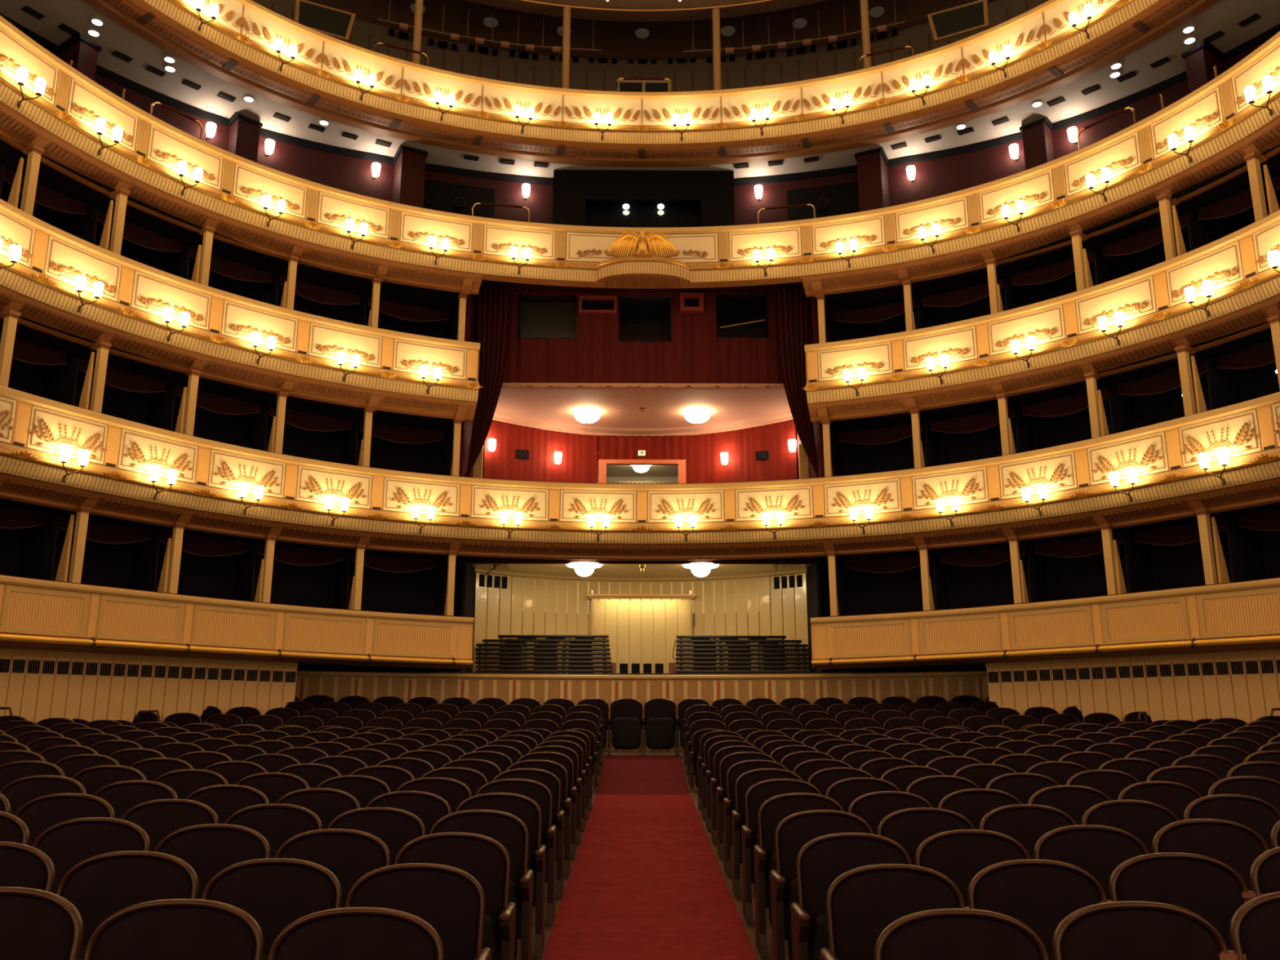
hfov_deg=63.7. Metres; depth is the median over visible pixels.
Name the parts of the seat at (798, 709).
frame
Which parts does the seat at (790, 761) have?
frame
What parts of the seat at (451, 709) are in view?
frame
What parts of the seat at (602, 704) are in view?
backrest, frame, tip seat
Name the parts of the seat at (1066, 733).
frame, backrest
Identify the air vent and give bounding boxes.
[0,658,10,672]
[12,659,25,673]
[26,660,40,673]
[42,660,55,674]
[57,661,69,674]
[71,662,84,675]
[85,662,97,675]
[99,662,111,675]
[113,663,125,676]
[127,664,138,676]
[141,665,152,677]
[154,665,165,677]
[168,666,179,678]
[181,666,192,679]
[194,667,205,679]
[207,667,218,679]
[220,668,231,679]
[233,669,244,680]
[246,670,257,680]
[259,670,270,681]
[272,671,283,682]
[284,671,295,682]
[515,448,528,459]
[755,450,768,460]
[987,671,998,682]
[1000,671,1011,682]
[1013,671,1024,681]
[1026,670,1037,681]
[1039,669,1050,680]
[1052,669,1063,680]
[1065,668,1076,679]
[1078,667,1089,679]
[1091,666,1103,679]
[1105,666,1116,678]
[1118,666,1130,678]
[1132,665,1143,677]
[1146,664,1157,677]
[1159,664,1171,676]
[1173,663,1185,675]
[1187,662,1199,675]
[1201,662,1213,675]
[1215,662,1228,675]
[1230,661,1243,674]
[1245,660,1258,674]
[1260,660,1274,673]
[1275,659,1279,673]
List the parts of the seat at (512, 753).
frame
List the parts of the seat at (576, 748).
frame, backrest, panel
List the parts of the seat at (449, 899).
armrest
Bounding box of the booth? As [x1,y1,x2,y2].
[552,169,734,227]
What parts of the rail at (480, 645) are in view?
pad panel, pad panel, pad panel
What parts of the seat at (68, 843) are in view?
frame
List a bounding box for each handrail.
[0,706,13,715]
[135,710,159,724]
[150,101,203,139]
[373,42,428,66]
[471,202,530,222]
[615,77,672,91]
[757,204,815,222]
[858,45,914,69]
[1076,106,1136,149]
[1137,711,1147,723]
[1270,707,1279,715]
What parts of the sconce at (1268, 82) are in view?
lamp shade, arm, lamp shade, arm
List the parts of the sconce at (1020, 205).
lamp shade, arm, arm, lamp shade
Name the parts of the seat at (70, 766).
frame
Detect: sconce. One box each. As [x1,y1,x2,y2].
[0,237,21,268]
[16,66,46,107]
[58,444,89,482]
[75,274,103,312]
[95,117,123,155]
[149,465,177,500]
[163,306,190,341]
[177,160,203,195]
[195,0,218,31]
[238,482,263,515]
[251,332,275,364]
[262,194,285,226]
[275,38,297,71]
[324,495,349,525]
[337,351,359,382]
[345,218,368,249]
[355,69,376,100]
[412,505,435,533]
[419,364,441,394]
[427,235,449,265]
[434,90,454,120]
[500,511,522,538]
[510,245,531,275]
[513,104,533,133]
[587,514,609,542]
[592,111,613,140]
[671,112,691,141]
[675,514,696,542]
[750,106,770,135]
[753,248,774,276]
[762,511,784,539]
[830,94,850,124]
[835,238,857,267]
[843,366,865,395]
[849,506,872,534]
[909,74,930,105]
[918,222,940,253]
[925,354,949,384]
[935,497,959,527]
[988,44,1011,77]
[1001,200,1025,232]
[1010,335,1035,368]
[1021,484,1047,516]
[1068,3,1093,39]
[1085,167,1111,201]
[1097,311,1124,345]
[1108,467,1137,502]
[1167,125,1195,163]
[1184,280,1213,317]
[1198,448,1228,484]
[1244,75,1274,115]
[1266,249,1279,272]
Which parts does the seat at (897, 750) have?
frame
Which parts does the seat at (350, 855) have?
frame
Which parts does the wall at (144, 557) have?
wall panel, wedge panel, wall panel, wedge panel, wedge panel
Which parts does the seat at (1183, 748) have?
frame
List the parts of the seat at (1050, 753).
frame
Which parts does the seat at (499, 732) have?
frame, backrest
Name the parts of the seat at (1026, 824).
frame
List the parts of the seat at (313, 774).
frame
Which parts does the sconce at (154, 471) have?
arm, lamp shade, arm, lamp shade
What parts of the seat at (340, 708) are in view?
frame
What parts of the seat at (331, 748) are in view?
frame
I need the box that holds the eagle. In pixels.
[606,229,678,257]
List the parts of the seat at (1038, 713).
frame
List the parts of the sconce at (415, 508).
lamp shade, lamp shade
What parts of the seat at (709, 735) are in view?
panel, backrest, frame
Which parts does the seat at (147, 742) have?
frame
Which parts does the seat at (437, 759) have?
frame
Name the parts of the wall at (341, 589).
wedge panel, wedge panel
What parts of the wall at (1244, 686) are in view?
wall molding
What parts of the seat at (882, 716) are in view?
frame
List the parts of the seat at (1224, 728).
frame, backrest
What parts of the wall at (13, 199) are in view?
wall panel, wedge panel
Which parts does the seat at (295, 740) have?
frame, backrest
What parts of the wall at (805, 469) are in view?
jamb panel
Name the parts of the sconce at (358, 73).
lamp shade, arm, lamp shade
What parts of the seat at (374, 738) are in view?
frame, backrest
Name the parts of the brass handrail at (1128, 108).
post, post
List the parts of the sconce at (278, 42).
lamp shade, arm, arm, lamp shade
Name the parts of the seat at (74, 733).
backrest, frame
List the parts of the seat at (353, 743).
frame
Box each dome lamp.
[566,561,602,577]
[573,409,600,423]
[631,465,651,473]
[682,562,719,577]
[684,409,711,423]
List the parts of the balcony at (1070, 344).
panel, panel, panel, rail, molding, panel, panel, panel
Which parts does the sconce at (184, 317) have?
arm, lamp shade, arm, lamp shade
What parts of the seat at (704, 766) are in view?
panel, backrest, frame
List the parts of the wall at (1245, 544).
wedge panel, wedge panel, wall panel, wedge panel, wall panel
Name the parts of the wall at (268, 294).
wall panel, wedge panel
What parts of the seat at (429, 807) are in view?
frame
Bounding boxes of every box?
[619,663,627,673]
[631,663,639,673]
[643,663,651,673]
[654,663,663,673]
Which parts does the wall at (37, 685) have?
wall molding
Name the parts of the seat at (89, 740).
frame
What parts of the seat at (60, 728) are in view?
backrest, frame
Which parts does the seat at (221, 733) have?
backrest, frame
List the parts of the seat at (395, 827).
frame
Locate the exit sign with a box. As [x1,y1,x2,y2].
[638,450,645,455]
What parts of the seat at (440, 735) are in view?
frame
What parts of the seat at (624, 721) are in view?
panel, tip seat, frame, backrest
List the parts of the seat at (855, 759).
frame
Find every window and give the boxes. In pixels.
[293,0,355,41]
[516,294,577,338]
[578,295,617,315]
[617,296,671,342]
[680,292,703,313]
[715,293,768,338]
[927,0,989,42]
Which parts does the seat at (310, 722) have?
frame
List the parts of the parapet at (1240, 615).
panel frame, ribbed panel, panel frame, ribbed panel, rail, panel frame, ribbed panel, ribbed panel, panel frame, panel frame, ribbed panel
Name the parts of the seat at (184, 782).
frame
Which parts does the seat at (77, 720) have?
backrest, frame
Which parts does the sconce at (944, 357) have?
lamp shade, arm, lamp shade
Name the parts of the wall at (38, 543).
wall panel, wedge panel, wall panel, wedge panel, wedge panel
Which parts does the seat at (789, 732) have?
backrest, frame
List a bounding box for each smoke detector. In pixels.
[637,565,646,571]
[639,406,645,411]
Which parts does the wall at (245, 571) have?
wall panel, wedge panel, wedge panel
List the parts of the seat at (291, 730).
backrest, frame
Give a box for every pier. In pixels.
[57,33,102,81]
[227,111,262,162]
[392,145,427,208]
[854,146,889,211]
[1019,116,1054,169]
[1181,41,1225,93]
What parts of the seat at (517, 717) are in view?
frame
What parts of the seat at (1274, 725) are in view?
frame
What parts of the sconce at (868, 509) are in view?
lamp shade, lamp shade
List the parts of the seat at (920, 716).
frame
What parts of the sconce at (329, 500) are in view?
lamp shade, lamp shade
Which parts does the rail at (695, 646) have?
pad panel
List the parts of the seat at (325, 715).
frame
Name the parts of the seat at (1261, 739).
frame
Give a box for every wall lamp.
[205,122,216,138]
[265,138,275,155]
[371,162,380,177]
[488,438,496,452]
[522,183,530,198]
[554,451,561,465]
[720,452,728,465]
[754,184,762,199]
[787,439,795,453]
[906,165,915,181]
[1008,143,1018,159]
[1066,126,1077,143]
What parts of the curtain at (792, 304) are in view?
curtain rail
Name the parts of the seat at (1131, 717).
frame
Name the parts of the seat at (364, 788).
frame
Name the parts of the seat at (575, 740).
frame, backrest, panel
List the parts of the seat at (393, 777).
frame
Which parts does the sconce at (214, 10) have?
arm, lamp shade, arm, lamp shade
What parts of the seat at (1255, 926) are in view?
backrest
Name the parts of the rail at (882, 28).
rod, rod, rod, rod, rod, rod, rod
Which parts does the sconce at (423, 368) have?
lamp shade, arm, lamp shade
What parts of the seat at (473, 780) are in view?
frame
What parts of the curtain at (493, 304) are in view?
curtain rail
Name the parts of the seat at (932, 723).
frame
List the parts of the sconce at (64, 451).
arm, lamp shade, arm, lamp shade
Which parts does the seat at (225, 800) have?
frame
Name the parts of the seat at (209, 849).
frame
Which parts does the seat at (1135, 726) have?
frame, backrest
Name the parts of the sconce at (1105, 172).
lamp shade, arm, lamp shade, arm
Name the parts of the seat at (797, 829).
panel, armrest, tip seat, backrest, frame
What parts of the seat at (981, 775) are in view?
frame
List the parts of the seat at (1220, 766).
frame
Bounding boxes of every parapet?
[0,573,474,669]
[294,668,988,751]
[810,577,1279,669]
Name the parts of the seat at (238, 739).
backrest, frame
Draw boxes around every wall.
[0,13,1279,225]
[0,137,458,340]
[0,157,23,207]
[0,309,453,475]
[0,497,448,614]
[0,647,297,723]
[16,200,113,582]
[128,244,201,592]
[232,405,275,601]
[252,0,1048,91]
[259,275,287,307]
[297,633,473,671]
[333,421,363,609]
[351,297,370,326]
[357,18,924,616]
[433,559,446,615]
[440,432,452,475]
[446,312,457,340]
[458,293,484,556]
[459,558,475,671]
[472,573,808,673]
[483,419,797,483]
[501,291,783,387]
[795,296,824,557]
[805,559,823,672]
[808,630,986,671]
[824,144,1279,342]
[826,314,835,342]
[829,321,1279,475]
[831,433,841,476]
[835,502,1279,615]
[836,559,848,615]
[912,299,929,329]
[920,422,948,609]
[985,648,1279,723]
[996,278,1022,311]
[1008,407,1048,602]
[1082,248,1154,594]
[1172,204,1266,583]
[1262,164,1279,214]
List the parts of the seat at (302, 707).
frame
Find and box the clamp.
[484,564,496,575]
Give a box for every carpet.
[542,794,757,959]
[596,755,689,794]
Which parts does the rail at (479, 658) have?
pad panel, pad panel, pad panel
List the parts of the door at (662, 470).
door frame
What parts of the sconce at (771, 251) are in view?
lamp shade, lamp shade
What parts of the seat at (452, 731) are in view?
backrest, frame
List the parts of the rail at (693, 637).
pad panel, pad panel, pad panel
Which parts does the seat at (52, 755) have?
frame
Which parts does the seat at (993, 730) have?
backrest, frame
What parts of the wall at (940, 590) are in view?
wedge panel, wedge panel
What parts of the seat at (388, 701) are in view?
frame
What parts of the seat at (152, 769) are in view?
frame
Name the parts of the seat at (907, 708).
frame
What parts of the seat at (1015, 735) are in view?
backrest, frame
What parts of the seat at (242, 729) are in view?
frame, backrest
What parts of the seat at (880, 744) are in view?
backrest, frame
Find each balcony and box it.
[0,15,1279,297]
[0,198,483,421]
[0,385,1279,560]
[81,0,1219,165]
[801,209,1279,422]
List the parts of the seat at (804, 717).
frame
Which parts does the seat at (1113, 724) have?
backrest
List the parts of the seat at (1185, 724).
frame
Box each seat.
[0,715,27,724]
[0,720,39,732]
[0,733,18,742]
[0,741,31,751]
[0,750,46,765]
[0,760,65,791]
[0,775,86,815]
[0,792,10,813]
[0,811,29,845]
[0,841,55,892]
[0,886,83,959]
[5,724,51,737]
[14,793,115,846]
[15,730,64,745]
[26,736,80,754]
[31,817,150,893]
[36,717,75,728]
[39,745,97,764]
[48,722,89,733]
[54,754,119,777]
[56,850,198,959]
[61,727,104,739]
[71,764,146,795]
[72,718,88,724]
[75,733,121,746]
[83,898,263,959]
[84,720,122,729]
[88,739,142,755]
[93,780,177,818]
[100,724,139,735]
[107,748,165,766]
[113,720,134,725]
[115,729,158,741]
[120,799,218,851]
[129,757,193,781]
[132,711,157,724]
[133,721,169,731]
[133,735,178,749]
[151,726,190,737]
[152,742,204,758]
[154,768,228,799]
[154,823,270,899]
[160,721,178,727]
[163,712,201,727]
[169,732,211,743]
[176,751,232,769]
[180,723,216,733]
[185,784,269,823]
[191,737,236,751]
[200,706,222,722]
[200,722,222,728]
[200,728,239,738]
[200,857,342,959]
[204,713,243,728]
[204,760,266,784]
[214,744,266,760]
[223,733,265,745]
[224,803,322,857]
[226,706,261,724]
[226,724,264,733]
[235,724,264,729]
[235,772,309,804]
[244,753,300,772]
[245,715,283,729]
[248,739,293,753]
[251,729,289,740]
[264,707,299,724]
[267,906,444,959]
[271,724,302,729]
[274,828,390,907]
[275,725,311,735]
[275,735,318,746]
[275,787,359,829]
[276,746,328,764]
[277,763,341,788]
[284,701,315,715]
[285,715,324,732]
[300,731,339,742]
[302,694,334,708]
[302,708,337,726]
[305,742,351,755]
[310,755,367,775]
[313,725,342,731]
[315,775,391,808]
[317,702,351,716]
[320,727,357,737]
[325,716,363,731]
[326,807,425,865]
[328,737,371,749]
[337,695,369,709]
[337,748,390,766]
[341,709,376,727]
[345,862,491,959]
[349,732,389,743]
[349,765,414,791]
[354,702,387,718]
[355,726,383,733]
[361,742,408,758]
[365,717,403,730]
[365,791,451,835]
[366,728,404,739]
[373,696,404,711]
[375,757,434,778]
[378,709,413,728]
[382,737,424,751]
[390,702,423,719]
[394,832,515,959]
[395,777,471,813]
[397,750,451,769]
[398,733,438,746]
[399,727,425,734]
[404,717,442,729]
[407,697,439,711]
[412,728,450,741]
[416,710,451,728]
[417,744,465,761]
[421,767,488,796]
[426,703,459,719]
[429,809,533,959]
[432,738,477,753]
[440,759,501,782]
[441,697,473,712]
[441,727,468,736]
[444,718,481,729]
[446,734,488,747]
[453,711,488,729]
[455,792,546,956]
[457,729,497,742]
[457,751,512,773]
[461,703,495,720]
[472,745,522,764]
[475,697,506,713]
[475,778,556,922]
[482,719,519,731]
[484,728,509,737]
[484,739,530,755]
[489,711,525,729]
[492,768,564,897]
[493,734,537,750]
[497,704,530,722]
[502,729,543,744]
[505,760,571,875]
[509,697,541,714]
[516,751,577,857]
[521,719,559,733]
[525,728,551,740]
[526,745,582,842]
[527,711,562,731]
[532,704,566,723]
[535,740,586,830]
[542,735,589,818]
[543,697,575,715]
[546,730,592,808]
[560,719,599,784]
[562,711,601,773]
[564,728,597,792]
[567,704,603,763]
[577,698,608,748]
[607,698,642,754]
[640,698,679,754]
[674,698,709,748]
[683,704,719,763]
[685,711,723,773]
[687,719,726,784]
[689,728,722,792]
[697,730,742,808]
[701,735,747,818]
[705,740,755,830]
[710,745,764,842]
[711,697,742,715]
[715,751,776,857]
[720,704,754,723]
[723,760,787,875]
[724,711,759,730]
[728,719,764,732]
[731,768,803,897]
[735,728,763,739]
[741,778,821,922]
[745,697,777,714]
[746,729,786,744]
[752,734,795,750]
[753,792,844,956]
[755,704,789,721]
[760,711,796,729]
[760,739,806,755]
[766,718,804,730]
[769,745,819,764]
[769,809,873,959]
[777,728,804,737]
[778,697,810,713]
[780,751,834,772]
[791,703,824,720]
[791,729,831,742]
[791,832,911,959]
[792,759,852,782]
[797,711,833,730]
[801,734,843,747]
[804,718,842,729]
[807,767,873,795]
[813,697,844,712]
[813,738,857,753]
[819,863,964,959]
[820,727,845,736]
[825,777,900,812]
[826,703,860,719]
[826,744,874,760]
[835,710,870,728]
[838,728,876,740]
[841,750,894,768]
[844,717,881,730]
[847,697,878,711]
[848,791,933,835]
[850,733,890,746]
[859,757,917,778]
[861,727,888,734]
[862,702,895,719]
[866,737,908,751]
[871,710,906,728]
[874,908,1048,959]
[877,807,974,865]
[880,765,945,791]
[881,696,912,710]
[883,717,920,730]
[883,742,928,758]
[884,728,921,739]
[897,702,931,717]
[900,732,939,743]
[902,726,931,733]
[902,748,954,766]
[906,775,979,808]
[909,709,944,727]
[915,695,946,709]
[915,829,1030,906]
[918,737,960,749]
[922,716,959,732]
[925,755,982,776]
[931,727,967,737]
[933,702,967,716]
[937,788,1022,829]
[939,742,985,755]
[943,725,972,731]
[946,708,982,726]
[949,731,987,742]
[950,695,982,708]
[953,764,1017,788]
[958,859,1106,959]
[961,715,999,731]
[963,746,1015,764]
[970,701,999,715]
[971,735,1012,746]
[977,725,1013,735]
[979,804,1076,859]
[980,724,1012,728]
[985,707,1020,724]
[986,773,1059,804]
[991,754,1048,773]
[996,740,1040,754]
[999,729,1037,740]
[1001,715,1039,729]
[1020,724,1045,729]
[1022,724,1059,733]
[1023,706,1058,724]
[1023,733,1064,745]
[1023,745,1075,761]
[1026,760,1089,785]
[1027,785,1111,825]
[1033,824,1149,899]
[1041,713,1079,728]
[1048,728,1085,738]
[1052,737,1097,751]
[1052,901,1228,959]
[1058,751,1114,769]
[1062,706,1083,722]
[1062,722,1084,728]
[1066,769,1139,800]
[1069,723,1105,733]
[1075,732,1117,743]
[1081,800,1179,853]
[1082,712,1119,726]
[1084,742,1137,759]
[1097,726,1135,737]
[1097,758,1162,782]
[1098,852,1250,950]
[1105,721,1126,727]
[1108,736,1155,750]
[1115,721,1153,731]
[1117,781,1202,820]
[1123,711,1152,724]
[1124,748,1182,767]
[1128,729,1171,742]
[1146,724,1186,735]
[1146,739,1199,756]
[1146,765,1221,797]
[1149,720,1171,725]
[1151,818,1268,890]
[1162,720,1199,729]
[1164,733,1212,747]
[1170,754,1236,779]
[1181,728,1225,740]
[1183,794,1279,849]
[1190,745,1249,764]
[1195,718,1213,724]
[1195,722,1235,733]
[1206,737,1261,755]
[1207,776,1279,811]
[1208,717,1247,728]
[1217,891,1279,959]
[1221,730,1270,746]
[1226,761,1279,782]
[1233,725,1279,738]
[1240,846,1279,903]
[1243,750,1279,763]
[1244,720,1279,733]
[1255,715,1279,723]
[1256,742,1279,752]
[1262,820,1279,853]
[1266,734,1279,743]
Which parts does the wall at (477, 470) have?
jamb panel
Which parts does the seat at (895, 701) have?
frame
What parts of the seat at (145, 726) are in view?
frame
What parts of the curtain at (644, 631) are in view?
cornice, door handle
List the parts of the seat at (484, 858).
frame, tip seat, armrest, panel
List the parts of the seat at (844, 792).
frame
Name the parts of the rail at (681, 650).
pad panel, pad panel, pad panel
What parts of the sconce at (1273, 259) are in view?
arm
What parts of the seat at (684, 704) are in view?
tip seat, backrest, frame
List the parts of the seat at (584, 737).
frame, backrest, panel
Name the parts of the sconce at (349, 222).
lamp shade, arm, arm, lamp shade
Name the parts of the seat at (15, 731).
backrest, frame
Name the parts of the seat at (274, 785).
frame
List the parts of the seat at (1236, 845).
frame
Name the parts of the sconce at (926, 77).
lamp shade, arm, arm, lamp shade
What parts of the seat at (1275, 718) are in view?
frame, backrest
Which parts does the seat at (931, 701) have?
frame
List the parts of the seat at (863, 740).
frame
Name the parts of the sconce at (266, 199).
lamp shade, arm, arm, lamp shade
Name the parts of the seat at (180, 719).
frame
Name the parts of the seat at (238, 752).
frame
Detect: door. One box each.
[596,435,686,483]
[616,79,670,92]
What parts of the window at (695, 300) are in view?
pane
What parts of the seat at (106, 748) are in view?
frame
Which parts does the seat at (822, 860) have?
panel, armrest, tip seat, frame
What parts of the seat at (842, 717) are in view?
frame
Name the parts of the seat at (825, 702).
frame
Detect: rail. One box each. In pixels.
[297,668,986,675]
[377,0,601,52]
[475,643,609,648]
[475,648,609,673]
[475,652,610,673]
[475,656,610,673]
[475,661,611,673]
[475,665,611,673]
[475,669,612,673]
[482,639,608,669]
[497,635,608,673]
[675,640,801,665]
[675,644,808,665]
[675,648,808,661]
[675,653,808,665]
[675,657,808,665]
[675,661,808,666]
[675,666,808,670]
[675,670,808,673]
[676,635,786,639]
[683,0,904,53]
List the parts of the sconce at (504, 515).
lamp shade, lamp shade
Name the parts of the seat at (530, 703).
frame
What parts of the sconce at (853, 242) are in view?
lamp shade, arm, lamp shade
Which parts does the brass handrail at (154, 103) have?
post, post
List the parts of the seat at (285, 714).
frame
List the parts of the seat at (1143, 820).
frame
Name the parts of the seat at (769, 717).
frame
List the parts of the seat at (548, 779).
frame, backrest, tip seat, panel, armrest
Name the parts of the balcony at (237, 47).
panel, panel, panel, panel, panel, panel, molding, rail, panel, panel, panel, panel, panel, panel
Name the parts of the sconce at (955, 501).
lamp shade, lamp shade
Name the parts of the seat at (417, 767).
frame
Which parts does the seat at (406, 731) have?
backrest, frame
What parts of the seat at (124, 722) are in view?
backrest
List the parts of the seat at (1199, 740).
frame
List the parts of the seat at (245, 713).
frame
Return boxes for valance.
[0,332,68,364]
[0,504,47,528]
[3,167,88,214]
[56,514,151,543]
[76,356,166,392]
[97,209,182,252]
[158,530,248,556]
[173,383,261,414]
[188,246,271,282]
[255,542,344,565]
[267,405,352,431]
[278,275,360,305]
[351,551,439,572]
[359,421,444,444]
[366,297,450,321]
[832,299,915,323]
[837,422,923,444]
[843,552,932,573]
[921,278,1004,306]
[929,407,1015,433]
[938,543,1026,566]
[1010,250,1094,284]
[1022,386,1109,417]
[1033,532,1125,557]
[1102,214,1186,256]
[1116,360,1208,395]
[1132,516,1228,545]
[1196,174,1279,219]
[1216,341,1275,368]
[1236,508,1279,530]
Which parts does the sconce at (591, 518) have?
lamp shade, lamp shade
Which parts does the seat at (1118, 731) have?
frame, backrest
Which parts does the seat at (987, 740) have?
backrest, frame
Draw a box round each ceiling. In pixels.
[0,0,1279,178]
[463,0,827,22]
[471,564,812,582]
[492,382,793,435]
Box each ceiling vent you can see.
[21,5,44,19]
[57,23,79,35]
[111,50,132,62]
[146,65,165,76]
[182,80,201,90]
[217,92,235,102]
[273,112,290,122]
[308,123,325,132]
[341,132,358,140]
[375,139,391,146]
[463,154,479,161]
[499,159,515,164]
[533,162,548,168]
[734,163,749,168]
[768,160,782,166]
[803,156,818,163]
[891,142,906,150]
[924,134,941,142]
[957,127,973,135]
[991,116,1008,125]
[1046,96,1065,106]
[1081,84,1100,95]
[1116,71,1136,82]
[1150,57,1170,68]
[1202,30,1224,42]
[1238,13,1261,26]
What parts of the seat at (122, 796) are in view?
frame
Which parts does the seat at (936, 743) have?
frame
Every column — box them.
[0,309,21,386]
[20,144,44,215]
[68,505,92,583]
[89,341,111,413]
[109,186,129,254]
[166,521,186,593]
[182,368,201,435]
[198,225,215,285]
[260,534,276,603]
[272,391,288,453]
[284,255,298,310]
[352,543,365,609]
[361,406,373,466]
[369,277,382,328]
[412,0,423,63]
[445,550,457,615]
[451,418,462,475]
[457,293,467,341]
[561,6,570,88]
[711,8,721,89]
[816,294,826,343]
[821,419,831,476]
[826,551,837,616]
[859,0,871,68]
[902,279,913,331]
[909,408,922,468]
[917,544,931,610]
[985,257,999,314]
[995,392,1011,455]
[1007,535,1023,603]
[1069,229,1086,291]
[1084,371,1102,438]
[1098,523,1118,595]
[1155,192,1176,260]
[1174,345,1196,416]
[1194,507,1217,584]
[1244,151,1267,222]
[1266,314,1279,388]
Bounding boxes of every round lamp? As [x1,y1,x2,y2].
[622,204,629,215]
[657,204,664,215]
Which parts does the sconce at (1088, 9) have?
lamp shade, arm, lamp shade, arm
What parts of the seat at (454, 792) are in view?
frame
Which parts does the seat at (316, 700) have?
frame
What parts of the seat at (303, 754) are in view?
frame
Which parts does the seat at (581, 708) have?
backrest, frame, panel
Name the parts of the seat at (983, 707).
frame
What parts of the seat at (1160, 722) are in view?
backrest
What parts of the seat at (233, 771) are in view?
frame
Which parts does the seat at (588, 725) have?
backrest, frame, panel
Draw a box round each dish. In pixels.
[409,3,425,13]
[483,17,497,27]
[556,26,571,35]
[635,28,649,38]
[720,26,735,35]
[792,17,807,28]
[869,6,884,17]
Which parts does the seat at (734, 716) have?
frame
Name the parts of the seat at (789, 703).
frame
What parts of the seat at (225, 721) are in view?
frame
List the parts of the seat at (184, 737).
frame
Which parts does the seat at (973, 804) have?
frame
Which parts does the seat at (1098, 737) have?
frame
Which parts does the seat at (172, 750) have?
frame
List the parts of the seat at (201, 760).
frame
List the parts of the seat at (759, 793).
armrest, panel, tip seat, backrest, frame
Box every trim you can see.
[467,556,815,564]
[480,274,804,293]
[511,157,728,167]
[518,0,774,11]
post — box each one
[121,88,125,99]
[608,662,616,673]
[668,662,675,673]
[1160,93,1164,109]
[1213,66,1217,77]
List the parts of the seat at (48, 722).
frame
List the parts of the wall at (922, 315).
wedge panel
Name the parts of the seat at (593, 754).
frame, backrest, panel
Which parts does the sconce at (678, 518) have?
lamp shade, lamp shade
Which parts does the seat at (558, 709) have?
frame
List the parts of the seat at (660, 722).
panel, backrest, tip seat, frame, panel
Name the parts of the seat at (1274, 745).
backrest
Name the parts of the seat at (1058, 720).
frame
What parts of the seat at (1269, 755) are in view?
backrest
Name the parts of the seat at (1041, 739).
frame, backrest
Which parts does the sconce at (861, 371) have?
lamp shade, lamp shade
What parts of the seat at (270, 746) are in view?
frame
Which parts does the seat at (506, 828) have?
backrest, frame, tip seat, armrest, panel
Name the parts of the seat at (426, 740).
frame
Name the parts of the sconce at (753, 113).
lamp shade, arm, lamp shade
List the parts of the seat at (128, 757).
frame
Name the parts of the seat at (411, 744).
frame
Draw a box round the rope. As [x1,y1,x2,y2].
[672,639,676,660]
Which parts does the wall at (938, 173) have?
dark door, dark door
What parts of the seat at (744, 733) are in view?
backrest, frame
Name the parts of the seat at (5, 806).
backrest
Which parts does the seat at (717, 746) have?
panel, backrest, frame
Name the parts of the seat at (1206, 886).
frame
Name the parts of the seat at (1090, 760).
frame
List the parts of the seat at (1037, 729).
frame, backrest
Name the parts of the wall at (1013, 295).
wedge panel, wall panel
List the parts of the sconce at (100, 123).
arm, lamp shade, arm, lamp shade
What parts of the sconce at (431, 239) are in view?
lamp shade, arm, lamp shade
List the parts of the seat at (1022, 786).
frame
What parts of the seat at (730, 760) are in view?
panel, armrest, tip seat, backrest, frame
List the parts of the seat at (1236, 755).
frame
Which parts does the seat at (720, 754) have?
panel, armrest, backrest, frame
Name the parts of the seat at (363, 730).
backrest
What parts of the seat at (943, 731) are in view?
frame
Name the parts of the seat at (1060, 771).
frame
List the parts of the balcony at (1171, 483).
panel, panel, panel, panel, panel, panel, panel, panel, rail, molding, panel, panel, panel, panel, panel, panel, panel, panel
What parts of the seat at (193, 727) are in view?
frame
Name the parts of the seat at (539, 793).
backrest, frame, tip seat, panel, armrest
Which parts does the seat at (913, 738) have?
backrest, frame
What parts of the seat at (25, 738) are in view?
frame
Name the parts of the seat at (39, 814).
frame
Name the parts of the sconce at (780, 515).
lamp shade, lamp shade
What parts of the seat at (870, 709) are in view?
frame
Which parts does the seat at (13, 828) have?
backrest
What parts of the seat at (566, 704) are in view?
frame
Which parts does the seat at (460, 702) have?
frame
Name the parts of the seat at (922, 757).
frame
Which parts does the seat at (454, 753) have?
frame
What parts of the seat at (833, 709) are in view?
frame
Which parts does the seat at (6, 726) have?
frame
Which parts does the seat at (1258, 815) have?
frame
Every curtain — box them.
[465,286,512,476]
[586,590,696,673]
[773,287,818,477]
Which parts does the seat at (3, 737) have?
backrest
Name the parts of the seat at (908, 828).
frame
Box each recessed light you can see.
[86,28,100,36]
[89,17,104,26]
[163,54,176,63]
[163,64,176,72]
[242,94,254,102]
[318,119,329,125]
[955,123,966,129]
[1031,100,1043,107]
[1108,70,1121,78]
[1109,61,1122,69]
[1181,24,1195,33]
[1182,35,1196,44]
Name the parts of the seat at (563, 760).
frame, backrest, panel, armrest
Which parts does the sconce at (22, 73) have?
arm, lamp shade, arm, lamp shade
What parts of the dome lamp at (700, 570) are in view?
rim plate, lamp shade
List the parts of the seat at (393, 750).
frame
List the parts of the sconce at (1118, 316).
lamp shade, arm, lamp shade, arm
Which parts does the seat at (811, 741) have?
frame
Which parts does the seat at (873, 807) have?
frame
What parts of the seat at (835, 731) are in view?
frame, backrest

